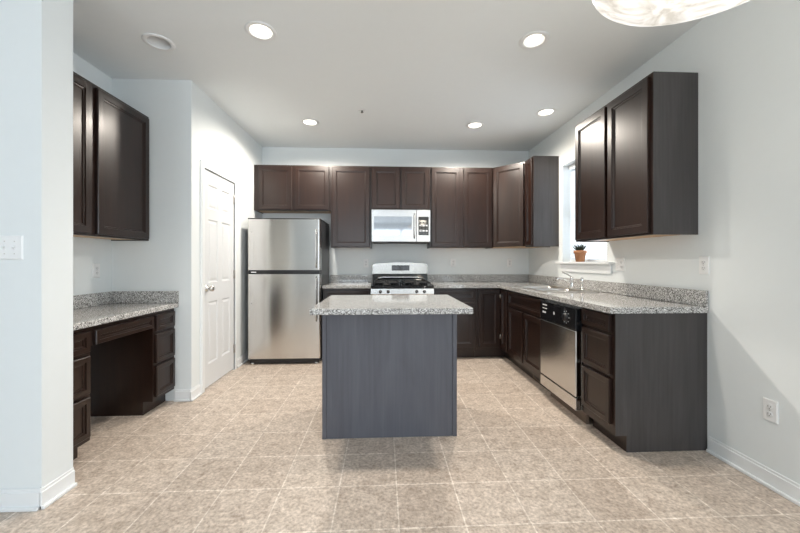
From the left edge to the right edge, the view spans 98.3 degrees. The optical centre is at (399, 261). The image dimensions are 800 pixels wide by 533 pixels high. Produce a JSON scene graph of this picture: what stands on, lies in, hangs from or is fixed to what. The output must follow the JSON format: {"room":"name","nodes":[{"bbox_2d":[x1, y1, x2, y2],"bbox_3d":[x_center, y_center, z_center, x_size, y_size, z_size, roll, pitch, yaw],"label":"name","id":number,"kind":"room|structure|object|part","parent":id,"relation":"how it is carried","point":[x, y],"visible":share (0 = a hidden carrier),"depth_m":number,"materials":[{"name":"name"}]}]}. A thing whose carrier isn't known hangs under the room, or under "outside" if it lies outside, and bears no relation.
{"room":"kitchen","nodes":[
{"label":"kitchen","id":0,"kind":"room"},
{"bbox_2d":[0,0,72,488],"bbox_3d":[-3.591,-0.179,1.683,3.685,2.766,0.171,0,0,-3],"label":"wall","id":1,"kind":"structure","parent":0,"point":[36,36],"depth_m":1.68,"materials":[{"name":"white paint"}]},
{"bbox_2d":[0,236,22,259],"bbox_3d":[-1.889,-0.066,1.669,0.117,0.116,0.018,0,0,-3],"label":"light switch","id":2,"kind":"object","parent":1,"relation":"attached to","point":[11,247],"visible":1,"depth_m":1.67,"materials":[{"name":"white plastic"}]},
{"bbox_2d":[0,488,40,511],"bbox_3d":[-3.512,1.154,1.589,3.535,0.100,0.024,0,0,-3],"label":"baseboard","id":3,"kind":"structure","parent":1,"relation":"attached to","point":[28,499],"depth_m":1.67,"materials":[{"name":"white wood"}]},
{"bbox_2d":[40,467,76,509],"bbox_3d":[-1.739,1.154,1.764,0.024,0.100,0.184,0,0,-3],"label":"baseboard","id":4,"kind":"structure","parent":1,"relation":"attached to","point":[54,490],"depth_m":1.75,"materials":[{"name":"white wood"}]},
{"bbox_2d":[73,53,111,295],"bbox_3d":[-2.513,-0.179,2.446,0.150,2.766,1.252,0,0,-3],"label":"wall","id":5,"kind":"structure","parent":0,"point":[87,252],"depth_m":2.75,"materials":[{"name":"white paint"}]},
{"bbox_2d":[92,263,99,277],"bbox_3d":[-2.450,0.077,2.791,0.009,0.116,0.071,0,0,-3],"label":"wall outlet","id":6,"kind":"object","parent":5,"relation":"attached to","point":[95,267],"visible":1,"depth_m":2.79,"materials":[{"name":"white plastic"}]},
{"bbox_2d":[73,71,148,240],"bbox_3d":[-2.272,-0.704,2.423,0.324,1.060,1.077,0,0,-3],"label":"upper cabinet","id":7,"kind":"object","parent":5,"relation":"attached to","point":[111,137],"visible":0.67,"depth_m":2.52,"materials":[{"name":"brown wood"}]},
{"bbox_3d":[-2.107,-0.700,2.140,0.021,1.024,0.455,0,0,-3],"label":"door","id":8,"kind":"part","parent":7,"relation":"part of","materials":[{"name":"brown wood"}]},
{"bbox_3d":[-2.133,-0.700,2.681,0.021,1.024,0.530,0,0,-3],"label":"door","id":9,"kind":"part","parent":7,"relation":"part of","materials":[{"name":"brown wood"}]},
{"bbox_2d":[73,291,178,308],"bbox_3d":[-2.155,0.308,2.403,0.556,0.101,1.128,0,0,-3],"label":"backsplash","id":10,"kind":"structure","parent":5,"relation":"attached to","point":[94,299],"depth_m":2.94,"materials":[{"name":"stone"}]},
{"bbox_2d":[112,78,198,400],"bbox_3d":[-2.135,-0.179,3.031,0.661,2.766,0.120,0,0,-3],"label":"wall","id":11,"kind":"structure","parent":0,"point":[169,261],"depth_m":2.98,"materials":[{"name":"white paint"}]},
{"bbox_2d":[174,389,190,401],"bbox_3d":[-1.870,1.154,2.971,0.137,0.100,0.024,0,0,-3],"label":"baseboard","id":12,"kind":"structure","parent":11,"relation":"attached to","point":[180,395],"depth_m":2.97,"materials":[{"name":"white wood"}]},
{"bbox_2d":[199,88,261,383],"bbox_3d":[-1.906,-0.179,3.914,0.120,2.766,1.624,0,0,-3],"label":"wall","id":13,"kind":"structure","parent":0,"point":[224,145],"depth_m":3.93,"materials":[{"name":"white paint"}]},
{"bbox_2d":[190,384,201,400],"bbox_3d":[-1.792,1.154,3.042,0.024,0.100,0.158,0,0,-3],"label":"baseboard","id":14,"kind":"structure","parent":13,"relation":"attached to","point":[195,392],"depth_m":3.03,"materials":[{"name":"white wood"}]},
{"bbox_2d":[200,160,236,393],"bbox_3d":[-1.818,0.143,3.506,0.017,2.122,0.767,0,0,-3],"label":"trim","id":15,"kind":"structure","parent":13,"relation":"attached to","point":[203,165],"depth_m":3.17,"materials":[{"name":"white wood"}]},
{"bbox_2d":[205,169,234,387],"bbox_3d":[-1.808,0.165,3.510,0.105,2.043,0.655,0,0,-3],"label":"door","id":16,"kind":"structure","parent":13,"relation":"in","point":[219,192],"depth_m":3.50,"materials":[{"name":"white paint"}]},
{"bbox_3d":[-1.778,0.256,3.239,0.071,0.064,0.064,0,0,-3],"label":"knob","id":17,"kind":"part","parent":16,"relation":"part of","materials":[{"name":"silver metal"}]},
{"bbox_2d":[237,352,249,367],"bbox_3d":[-1.853,1.154,4.312,0.024,0.100,0.835,0,0,-3],"label":"baseboard","id":18,"kind":"structure","parent":13,"relation":"attached to","point":[241,360],"depth_m":4.04,"materials":[{"name":"white wood"}]},
{"bbox_2d":[73,0,704,150],"bbox_3d":[-1.552,-1.572,-0.418,7.659,0.020,10.713,0,0,-3],"label":"ceiling","id":19,"kind":"structure","parent":0,"point":[420,71],"depth_m":2.69,"materials":[{"name":"white paint"}]},
{"bbox_2d":[141,33,175,50],"bbox_3d":[-1.718,-1.605,2.464,0.204,0.104,0.204,0,0,-3],"label":"recessed light","id":20,"kind":"object","parent":19,"relation":"in","point":[157,41],"visible":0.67,"depth_m":2.50,"materials":[{"name":"white plastic"}]},
{"bbox_2d":[245,21,276,40],"bbox_3d":[-0.944,-1.580,2.346,0.204,0.054,0.204,0,0,-3],"label":"recessed light","id":21,"kind":"object","parent":19,"relation":"in","point":[259,30],"visible":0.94,"depth_m":2.35,"materials":[{"name":"white plastic"}]},
{"bbox_2d":[301,118,318,125],"bbox_3d":[-1.011,-1.580,3.881,0.204,0.054,0.204,0,0,-3],"label":"recessed light","id":22,"kind":"object","parent":19,"relation":"in","point":[309,122],"visible":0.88,"depth_m":3.88,"materials":[{"name":"white plastic"}]},
{"bbox_2d":[466,122,483,128],"bbox_3d":[0.860,-1.580,3.966,0.204,0.054,0.204,0,0,-3],"label":"recessed light","id":23,"kind":"object","parent":19,"relation":"in","point":[472,125],"visible":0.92,"depth_m":3.98,"materials":[{"name":"white plastic"}]},
{"bbox_2d":[519,31,549,49],"bbox_3d":[0.947,-1.592,2.442,0.204,0.079,0.204,0,0,-3],"label":"recessed light","id":24,"kind":"object","parent":19,"relation":"in","point":[535,39],"visible":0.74,"depth_m":2.48,"materials":[{"name":"white plastic"}]},
{"bbox_2d":[536,108,556,116],"bbox_3d":[1.529,-1.580,3.621,0.204,0.054,0.204,0,0,-3],"label":"recessed light","id":25,"kind":"object","parent":19,"relation":"in","point":[546,111],"visible":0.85,"depth_m":3.62,"materials":[{"name":"white plastic"}]},
{"bbox_2d":[592,0,750,26],"bbox_3d":[0.813,-1.143,0.860,0.604,0.836,0.604,0,0,-3],"label":"pendant lamp","id":26,"kind":"object","parent":19,"relation":"hanging from","point":[640,13],"visible":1,"depth_m":1.03,"materials":[{"name":"white glass"}]},
{"bbox_2d":[262,147,528,282],"bbox_3d":[-0.437,-0.179,4.872,4.528,2.766,0.150,0,0,-3],"label":"wall","id":27,"kind":"structure","parent":0,"point":[342,261],"depth_m":4.82,"materials":[{"name":"white paint"}]},
{"bbox_2d":[254,165,330,213],"bbox_3d":[-1.388,-0.941,4.588,0.973,0.585,0.324,0,0,-3],"label":"upper cabinet","id":28,"kind":"object","parent":27,"relation":"attached to","point":[277,188],"visible":0.94,"depth_m":4.43,"materials":[{"name":"brown wood"}]},
{"bbox_3d":[-1.598,-0.937,4.426,0.418,0.553,0.021,0,0,-3],"label":"door","id":29,"kind":"part","parent":28,"relation":"part of","materials":[{"name":"brown wood"}]},
{"bbox_3d":[-1.133,-0.937,4.448,0.437,0.553,0.021,0,0,-3],"label":"door","id":30,"kind":"part","parent":28,"relation":"part of","materials":[{"name":"brown wood"}]},
{"bbox_2d":[330,275,371,281],"bbox_3d":[-0.671,0.239,4.775,0.580,0.102,0.019,0,0,-3],"label":"backsplash","id":31,"kind":"structure","parent":27,"relation":"attached to","point":[333,278],"depth_m":4.76,"materials":[{"name":"stone"}]},
{"bbox_2d":[331,166,371,248],"bbox_3d":[-0.642,-0.704,4.623,0.517,1.060,0.324,0,0,-3],"label":"upper cabinet","id":32,"kind":"object","parent":27,"relation":"attached to","point":[351,214],"visible":0.98,"depth_m":4.47,"materials":[{"name":"brown wood"}]},
{"bbox_2d":[363,259,368,266],"bbox_3d":[-0.471,0.029,4.791,0.071,0.116,0.009,0,0,-3],"label":"wall outlet","id":33,"kind":"object","parent":27,"relation":"attached to","point":[365,261],"visible":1,"depth_m":4.79,"materials":[{"name":"white plastic"}]},
{"bbox_2d":[371,166,429,211],"bbox_3d":[0.002,-0.949,4.654,0.768,0.570,0.324,0,0,-3],"label":"upper cabinet","id":34,"kind":"object","parent":27,"relation":"attached to","point":[392,188],"visible":0.79,"depth_m":4.50,"materials":[{"name":"brown wood"}]},
{"bbox_3d":[-0.180,-0.945,4.493,0.354,0.534,0.021,0,0,-3],"label":"door","id":35,"kind":"part","parent":34,"relation":"part of","materials":[{"name":"brown wood"}]},
{"bbox_2d":[372,209,429,243],"bbox_3d":[0.005,-0.445,4.597,0.754,0.430,0.426,0,0,-3],"label":"microwave","id":36,"kind":"object","parent":34,"relation":"attached to","point":[388,226],"visible":1,"depth_m":4.42,"materials":[{"name":"white plastic"}]},
{"bbox_3d":[0.004,-0.243,4.623,0.714,0.008,0.335,0,0,-3],"label":"plate","id":37,"kind":"part","parent":36,"relation":"part of","materials":[{"name":"metal"}]},
{"bbox_3d":[0.301,-0.454,4.451,0.176,0.412,0.024,0,0,-3],"label":"control panel","id":38,"kind":"part","parent":36,"relation":"part of","materials":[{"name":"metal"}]},
{"bbox_3d":[0.198,-0.945,4.511,0.354,0.534,0.021,0,0,-3],"label":"door","id":39,"kind":"part","parent":34,"relation":"part of","materials":[{"name":"brown wood"}]},
{"bbox_2d":[451,259,455,266],"bbox_3d":[0.748,0.024,4.849,0.071,0.116,0.009,0,0,-3],"label":"wall outlet","id":40,"kind":"object","parent":27,"relation":"attached to","point":[453,261],"visible":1,"depth_m":4.85,"materials":[{"name":"white plastic"}]},
{"bbox_2d":[427,167,492,248],"bbox_3d":[0.804,-0.704,4.692,0.834,1.060,0.324,0,0,-3],"label":"upper cabinet","id":41,"kind":"object","parent":27,"relation":"attached to","point":[461,198],"visible":0.98,"depth_m":4.54,"materials":[{"name":"brown wood"}]},
{"bbox_3d":[0.599,-0.700,4.530,0.374,1.024,0.021,0,0,-3],"label":"door","id":42,"kind":"part","parent":41,"relation":"part of","materials":[{"name":"brown wood"}]},
{"bbox_3d":[1.023,-0.700,4.550,0.374,1.024,0.021,0,0,-3],"label":"door","id":43,"kind":"part","parent":41,"relation":"part of","materials":[{"name":"brown wood"}]},
{"bbox_2d":[507,259,511,266],"bbox_3d":[1.549,0.024,4.887,0.071,0.116,0.009,0,0,-3],"label":"wall outlet","id":44,"kind":"object","parent":27,"relation":"attached to","point":[509,261],"visible":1,"depth_m":4.88,"materials":[{"name":"white plastic"}]},
{"bbox_2d":[493,161,538,247],"bbox_3d":[1.534,-0.707,4.582,0.614,1.054,0.614,0,0,-3],"label":"upper cabinet","id":45,"kind":"object","parent":27,"relation":"attached to","point":[508,180],"visible":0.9,"depth_m":4.41,"materials":[{"name":"brown wood"}]},
{"bbox_3d":[1.383,-0.700,4.416,0.405,1.024,0.021,0,0,42],"label":"door","id":46,"kind":"part","parent":45,"relation":"part of","materials":[{"name":"brown wood"}]},
{"bbox_2d":[0,357,799,532],"bbox_3d":[-1.552,1.254,-0.418,7.659,0.100,10.713,0,0,-3],"label":"floor","id":47,"kind":"structure","parent":0,"point":[249,454],"depth_m":1.92,"materials":[{"name":"tile"}]},
{"bbox_2d":[73,327,90,459],"bbox_3d":[-2.145,0.800,1.976,0.536,0.808,0.272,0,0,-3],"label":"base cabinet","id":48,"kind":"object","parent":47,"relation":"on","point":[81,337],"visible":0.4,"depth_m":2.06,"materials":[{"name":"brown wood"}]},
{"bbox_3d":[-1.887,0.948,1.988,0.021,0.243,0.236,0,0,-3],"label":"drawer","id":49,"kind":"part","parent":48,"relation":"part of","materials":[{"name":"brown wood"}]},
{"bbox_3d":[-1.887,0.690,1.988,0.021,0.228,0.236,0,0,-3],"label":"drawer","id":50,"kind":"part","parent":48,"relation":"part of","materials":[{"name":"brown wood"}]},
{"bbox_3d":[-1.887,0.489,1.988,0.021,0.126,0.236,0,0,-3],"label":"drawer","id":51,"kind":"part","parent":48,"relation":"part of","materials":[{"name":"brown wood"}]},
{"bbox_2d":[73,291,178,330],"bbox_3d":[-2.155,0.327,2.403,0.556,0.139,1.128,0,0,-3],"label":"countertop","id":52,"kind":"structure","parent":48,"relation":"on","point":[89,310],"depth_m":2.71,"materials":[{"name":"stone"}]},
{"bbox_2d":[90,313,153,345],"bbox_3d":[-2.140,0.461,2.401,0.486,0.127,0.575,0,0,-3],"label":"drawer","id":53,"kind":"object","parent":52,"relation":"attached to","point":[102,333],"visible":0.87,"depth_m":2.35,"materials":[{"name":"brown wood"}]},
{"bbox_2d":[90,308,174,415],"bbox_3d":[-2.185,0.800,2.827,0.536,0.808,0.278,0,0,-3],"label":"base cabinet","id":54,"kind":"object","parent":47,"relation":"on","point":[132,375],"visible":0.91,"depth_m":2.69,"materials":[{"name":"brown wood"}]},
{"bbox_3d":[-2.190,0.800,2.689,0.515,0.807,0.004,0,0,-3],"label":"panel","id":55,"kind":"part","parent":54,"relation":"part of","materials":[{"name":"brown wood"}]},
{"bbox_3d":[-1.928,0.948,2.840,0.021,0.243,0.236,0,0,-3],"label":"drawer","id":56,"kind":"part","parent":54,"relation":"part of","materials":[{"name":"brown wood"}]},
{"bbox_3d":[-1.928,0.690,2.840,0.021,0.228,0.236,0,0,-3],"label":"drawer","id":57,"kind":"part","parent":54,"relation":"part of","materials":[{"name":"brown wood"}]},
{"bbox_3d":[-1.928,0.489,2.840,0.021,0.126,0.236,0,0,-3],"label":"drawer","id":58,"kind":"part","parent":54,"relation":"part of","materials":[{"name":"brown wood"}]},
{"bbox_2d":[248,218,328,363],"bbox_3d":[-1.367,0.351,4.354,0.838,1.706,0.743,0,0,-3],"label":"refrigerator","id":59,"kind":"object","parent":47,"relation":"on","point":[288,258],"visible":0.92,"depth_m":4.03,"materials":[{"name":"grey metal"}]},
{"bbox_3d":[-1.353,0.644,4.059,0.838,0.984,0.068,0,0,-3],"label":"fresh food door","id":60,"kind":"part","parent":59,"relation":"part of","materials":[{"name":"metal"}]},
{"bbox_3d":[-1.353,-0.192,4.059,0.838,0.592,0.068,0,0,-3],"label":"freezer door","id":61,"kind":"part","parent":59,"relation":"part of","materials":[{"name":"metal"}]},
{"bbox_3d":[-0.977,0.442,4.026,0.018,0.532,0.051,0,0,-3],"label":"handle","id":62,"kind":"part","parent":59,"relation":"part of","materials":[{"name":"metal"}]},
{"bbox_3d":[-0.977,-0.147,4.026,0.018,0.454,0.051,0,0,-3],"label":"handle","id":63,"kind":"part","parent":59,"relation":"part of","materials":[{"name":"metal"}]},
{"bbox_2d":[323,288,370,299],"bbox_3d":[-0.657,0.767,4.473,0.570,0.874,0.624,0,0,-3],"label":"base cabinet","id":64,"kind":"object","parent":47,"relation":"on","point":[341,291],"visible":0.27,"depth_m":4.17,"materials":[{"name":"brown wood"}]},
{"bbox_2d":[322,275,371,288],"bbox_3d":[-0.656,0.258,4.463,0.580,0.140,0.643,0,0,-3],"label":"countertop","id":65,"kind":"structure","parent":64,"relation":"on","point":[336,281],"depth_m":4.69,"materials":[{"name":"stone"}]},
{"bbox_3d":[-0.642,0.413,4.172,0.530,0.122,0.021,0,0,-3],"label":"drawer","id":66,"kind":"part","parent":64,"relation":"part of","materials":[{"name":"brown wood"}]},
{"bbox_2d":[322,314,456,438],"bbox_3d":[-0.082,0.767,2.662,0.919,0.874,0.618,0,0,-3],"label":"base cabinet","id":67,"kind":"object","parent":47,"relation":"on","point":[384,376],"visible":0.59,"depth_m":2.36,"materials":[{"name":"grey wood"}]},
{"bbox_3d":[-0.511,0.767,2.337,0.029,0.874,0.010,0,0,-3],"label":"corner trim","id":68,"kind":"part","parent":67,"relation":"part of","materials":[{"name":"laminate"}]},
{"bbox_2d":[310,295,472,314],"bbox_3d":[-0.068,0.310,2.552,1.006,0.038,0.860,0,0,-3],"label":"countertop","id":69,"kind":"structure","parent":67,"relation":"on","point":[334,304],"depth_m":2.26,"materials":[{"name":"stone"}]},
{"bbox_3d":[0.377,0.767,2.379,0.029,0.874,0.010,0,0,-3],"label":"corner trim","id":70,"kind":"part","parent":67,"relation":"part of","materials":[{"name":"laminate"}]},
{"bbox_2d":[371,262,433,294],"bbox_3d":[0.016,0.611,4.448,0.756,1.186,0.706,0,0,-3],"label":"gas stove","id":71,"kind":"object","parent":47,"relation":"on","point":[396,278],"visible":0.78,"depth_m":4.69,"materials":[{"name":"grey metal"}]},
{"bbox_3d":[0.004,0.232,4.713,0.659,0.057,0.040,0,0,-3],"label":"vent rail","id":72,"kind":"part","parent":71,"relation":"part of","materials":[{"name":"metal"}]},
{"bbox_2d":[371,283,432,287],"bbox_3d":[0.016,0.312,4.451,0.752,0.026,0.560,0,0,-3],"label":"cooktop","id":73,"kind":"object","parent":71,"relation":"in","point":[374,285],"depth_m":4.24,"materials":[{"name":"black metal"}]},
{"bbox_3d":[0.030,0.365,4.162,0.756,0.078,0.049,0,0,-3],"label":"control panel","id":74,"kind":"part","parent":71,"relation":"part of","materials":[{"name":"metal"}]},
{"bbox_2d":[434,288,475,356],"bbox_3d":[0.661,0.767,4.535,0.528,0.874,0.624,0,0,-3],"label":"base cabinet","id":75,"kind":"object","parent":47,"relation":"on","point":[466,323],"visible":0.52,"depth_m":4.24,"materials":[{"name":"brown wood"}]},
{"bbox_3d":[0.676,0.413,4.235,0.490,0.122,0.021,0,0,-3],"label":"drawer","id":76,"kind":"part","parent":75,"relation":"part of","materials":[{"name":"brown wood"}]},
{"bbox_3d":[0.676,0.782,4.235,0.490,0.555,0.021,0,0,-3],"label":"door","id":77,"kind":"part","parent":75,"relation":"part of","materials":[{"name":"brown wood"}]},
{"bbox_2d":[475,288,514,363],"bbox_3d":[1.390,0.767,4.455,0.914,0.874,0.855,0,0,-3],"label":"base cabinet","id":78,"kind":"object","parent":47,"relation":"on","point":[492,306],"visible":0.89,"depth_m":4.25,"materials":[{"name":"brown wood"}]},
{"bbox_3d":[1.099,0.706,4.255,0.258,0.707,0.021,0,0,-3],"label":"door","id":79,"kind":"part","parent":78,"relation":"part of","materials":[{"name":"brown wood"}]},
{"bbox_3d":[1.249,0.706,4.143,0.021,0.707,0.207,0,0,-3],"label":"door","id":80,"kind":"part","parent":78,"relation":"part of","materials":[{"name":"brown wood"}]},
{"bbox_2d":[427,274,708,313],"bbox_3d":[1.168,0.258,3.512,1.446,0.140,2.717,0,0,-3],"label":"countertop","id":81,"kind":"structure","parent":78,"relation":"on","point":[612,297],"depth_m":2.82,"materials":[{"name":"stone"}]},
{"bbox_2d":[514,285,598,292],"bbox_3d":[1.579,0.372,3.589,0.515,0.177,0.830,0,0,-3],"label":"sink","id":82,"kind":"object","parent":81,"relation":"in","point":[547,289],"visible":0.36,"depth_m":3.57,"materials":[{"name":"silver metal"}]},
{"bbox_2d":[521,286,560,287],"bbox_3d":[1.540,0.372,3.776,0.371,0.177,0.348,0,0,-3],"label":"basin","id":83,"kind":"object","parent":82,"relation":"in","point":[521,286],"depth_m":3.94,"materials":[{"name":"silver metal"}]},
{"bbox_2d":[537,288,580,291],"bbox_3d":[1.558,0.372,3.399,0.371,0.177,0.348,0,0,-3],"label":"basin","id":84,"kind":"object","parent":82,"relation":"in","point":[541,289],"depth_m":3.57,"materials":[{"name":"silver metal"}]},
{"bbox_2d":[580,278,583,289],"bbox_3d":[1.804,0.223,3.425,0.042,0.120,0.042,0,0,-3],"label":"sprayer","id":85,"kind":"object","parent":82,"relation":"on","point":[581,279],"visible":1,"depth_m":3.41,"materials":[{"name":"silver metal"}]},
{"bbox_2d":[556,272,574,288],"bbox_3d":[1.727,0.197,3.611,0.180,0.173,0.057,0,0,18],"label":"faucet","id":86,"kind":"object","parent":81,"relation":"on","point":[571,282],"visible":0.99,"depth_m":3.58,"materials":[{"name":"silver metal"}]},
{"bbox_2d":[508,290,550,392],"bbox_3d":[1.577,0.767,3.584,0.624,0.874,0.898,0,0,-3],"label":"base cabinet","id":87,"kind":"object","parent":47,"relation":"on","point":[524,310],"visible":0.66,"depth_m":3.50,"materials":[{"name":"brown wood"}]},
{"bbox_3d":[1.266,0.798,3.788,0.021,0.523,0.410,0,0,-3],"label":"door","id":88,"kind":"part","parent":87,"relation":"part of","materials":[{"name":"brown wood"}]},
{"bbox_3d":[1.276,0.433,3.566,0.021,0.153,0.855,0,0,-3],"label":"drawer","id":89,"kind":"part","parent":87,"relation":"part of","materials":[{"name":"brown wood"}]},
{"bbox_3d":[1.287,0.798,3.345,0.021,0.523,0.412,0,0,-3],"label":"door","id":90,"kind":"part","parent":87,"relation":"part of","materials":[{"name":"brown wood"}]},
{"bbox_2d":[541,299,588,423],"bbox_3d":[1.574,0.770,2.835,0.640,0.868,0.578,0,0,-3],"label":"dishwasher","id":91,"kind":"object","parent":47,"relation":"on","point":[561,323],"visible":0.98,"depth_m":2.71,"materials":[{"name":"metal"}]},
{"bbox_3d":[1.300,1.054,2.825,0.048,0.091,0.572,0,0,-3],"label":"panel","id":92,"kind":"part","parent":91,"relation":"part of","materials":[{"name":"metal"}]},
{"bbox_3d":[1.300,0.758,2.825,0.048,0.483,0.572,0,0,-3],"label":"door","id":93,"kind":"part","parent":91,"relation":"part of","materials":[{"name":"metal"}]},
{"bbox_3d":[1.300,0.432,2.825,0.048,0.160,0.572,0,0,-3],"label":"control panel","id":94,"kind":"part","parent":91,"relation":"part of","materials":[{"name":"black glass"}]},
{"bbox_3d":[1.373,1.152,2.825,0.020,0.104,0.548,0,0,-3],"label":"kick plate","id":95,"kind":"part","parent":91,"relation":"part of","materials":[{"name":"silver metal"}]},
{"bbox_2d":[582,307,706,451],"bbox_3d":[1.635,0.767,2.361,0.624,0.874,0.352,0,0,-3],"label":"base cabinet","id":96,"kind":"object","parent":47,"relation":"on","point":[644,375],"visible":0.98,"depth_m":2.19,"materials":[{"name":"brown wood"}]},
{"bbox_3d":[1.334,0.896,2.357,0.021,0.287,0.306,0,0,-3],"label":"drawer","id":97,"kind":"part","parent":96,"relation":"part of","materials":[{"name":"brown wood"}]},
{"bbox_3d":[1.334,0.603,2.357,0.021,0.253,0.306,0,0,-3],"label":"drawer","id":98,"kind":"part","parent":96,"relation":"part of","materials":[{"name":"brown wood"}]},
{"bbox_3d":[1.334,0.397,2.357,0.021,0.110,0.306,0,0,-3],"label":"drawer","id":99,"kind":"part","parent":96,"relation":"part of","materials":[{"name":"brown wood"}]},
{"bbox_2d":[573,250,586,261],"bbox_3d":[1.878,-0.052,3.603,0.126,0.118,0.126,0,0,-3],"label":"pot","id":100,"kind":"object","parent":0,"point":[580,255],"depth_m":3.56,"materials":[{"name":"ceramic"}]},
{"bbox_2d":[529,0,799,483],"bbox_3d":[2.168,-0.179,-0.241,0.190,2.766,10.613,0,0,-3],"label":"wall","id":101,"kind":"structure","parent":0,"point":[745,57],"depth_m":1.99,"materials":[{"name":"white paint"}]},
{"bbox_2d":[525,156,558,246],"bbox_3d":[1.699,-0.704,4.168,0.324,1.060,0.229,0,0,-3],"label":"upper cabinet","id":102,"kind":"object","parent":101,"relation":"attached to","point":[541,172],"visible":1,"depth_m":4.06,"materials":[{"name":"brown wood"}]},
{"bbox_3d":[1.547,-0.700,4.155,0.021,1.024,0.181,0,0,-3],"label":"door","id":103,"kind":"part","parent":102,"relation":"part of","materials":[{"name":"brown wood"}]},
{"bbox_2d":[555,262,614,263],"bbox_3d":[1.929,0.018,3.566,0.184,0.022,0.970,0,0,-3],"label":"trim","id":104,"kind":"structure","parent":101,"relation":"attached to","point":[555,262],"depth_m":3.44,"materials":[{"name":"white wood"}]},
{"bbox_2d":[573,243,586,261],"bbox_3d":[1.876,-0.091,3.601,0.132,0.197,0.134,0,0,-3],"label":"potted succulent","id":105,"kind":"object","parent":104,"relation":"on","point":[580,253],"visible":1,"depth_m":3.57,"materials":[{"name":"orange ceramic"}]},
{"bbox_2d":[560,264,611,273],"bbox_3d":[1.884,0.074,3.564,0.016,0.090,0.900,0,0,-3],"label":"trim","id":106,"kind":"structure","parent":101,"relation":"attached to","point":[581,268],"depth_m":3.46,"materials":[{"name":"white wood"}]},
{"bbox_2d":[569,163,606,261],"bbox_3d":[1.981,-0.545,3.591,0.040,1.098,0.769,0,0,-3],"label":"window blind","id":107,"kind":"object","parent":101,"relation":"attached to","point":[571,167],"visible":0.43,"depth_m":3.88,"materials":[{"name":"white plastic"}]},
{"bbox_3d":[1.981,-1.072,3.591,0.040,0.043,0.769,0,0,-3],"label":"head rail","id":108,"kind":"part","parent":107,"relation":"part of","materials":[{"name":"white plastic"}]},
{"bbox_3d":[1.981,-0.003,3.591,0.024,0.014,0.769,0,0,-3],"label":"rail","id":109,"kind":"part","parent":107,"relation":"part of","materials":[{"name":"white plastic"}]},
{"bbox_2d":[615,258,624,270],"bbox_3d":[1.909,0.029,3.009,0.018,0.116,0.117,0,0,-3],"label":"wall outlet","id":110,"kind":"object","parent":101,"relation":"attached to","point":[619,262],"visible":1,"depth_m":3.00,"materials":[{"name":"white plastic"}]},
{"bbox_2d":[575,71,697,241],"bbox_3d":[1.768,-0.704,2.708,0.324,1.060,0.907,0,0,-3],"label":"upper cabinet","id":111,"kind":"object","parent":101,"relation":"attached to","point":[636,156],"visible":1,"depth_m":2.34,"materials":[{"name":"brown wood"}]},
{"bbox_3d":[1.606,-0.700,2.924,0.021,1.024,0.420,0,0,-3],"label":"door","id":112,"kind":"part","parent":111,"relation":"part of","materials":[{"name":"brown wood"}]},
{"bbox_3d":[1.627,-0.700,2.478,0.021,1.024,0.409,0,0,-3],"label":"door","id":113,"kind":"part","parent":111,"relation":"part of","materials":[{"name":"brown wood"}]},
{"bbox_3d":[1.800,-0.704,2.257,0.303,1.060,0.004,0,0,-3],"label":"panel","id":114,"kind":"part","parent":111,"relation":"part of","materials":[{"name":"brown wood"}]},
{"bbox_2d":[699,256,709,273],"bbox_3d":[1.951,0.026,2.220,0.009,0.116,0.071,0,0,-3],"label":"wall outlet","id":115,"kind":"object","parent":101,"relation":"attached to","point":[704,261],"visible":1,"depth_m":2.21,"materials":[{"name":"white plastic"}]},
{"bbox_2d":[706,436,799,506],"bbox_3d":[2.006,1.154,0.922,0.024,0.100,2.532,0,0,-3],"label":"baseboard","id":116,"kind":"structure","parent":101,"relation":"attached to","point":[787,488],"depth_m":1.90,"materials":[{"name":"white wood"}]},
{"bbox_2d":[763,397,777,423],"bbox_3d":[1.969,0.794,1.840,0.009,0.116,0.071,0,0,-3],"label":"wall outlet","id":117,"kind":"object","parent":101,"relation":"attached to","point":[770,407],"visible":1,"depth_m":1.83,"materials":[{"name":"white plastic"}]},
{"bbox_2d":[766,403,772,409],"bbox_3d":[1.966,0.775,1.840,0.002,0.033,0.033,0,0,-3],"label":"receptacle","id":118,"kind":"object","parent":117,"relation":"attached to","point":[769,406],"depth_m":1.84,"materials":[{"name":"white plastic"}]},
{"bbox_2d":[766,411,772,416],"bbox_3d":[1.966,0.813,1.840,0.002,0.033,0.033,0,0,-3],"label":"receptacle","id":119,"kind":"object","parent":117,"relation":"attached to","point":[768,413],"depth_m":1.84,"materials":[{"name":"white plastic"}]}
]}

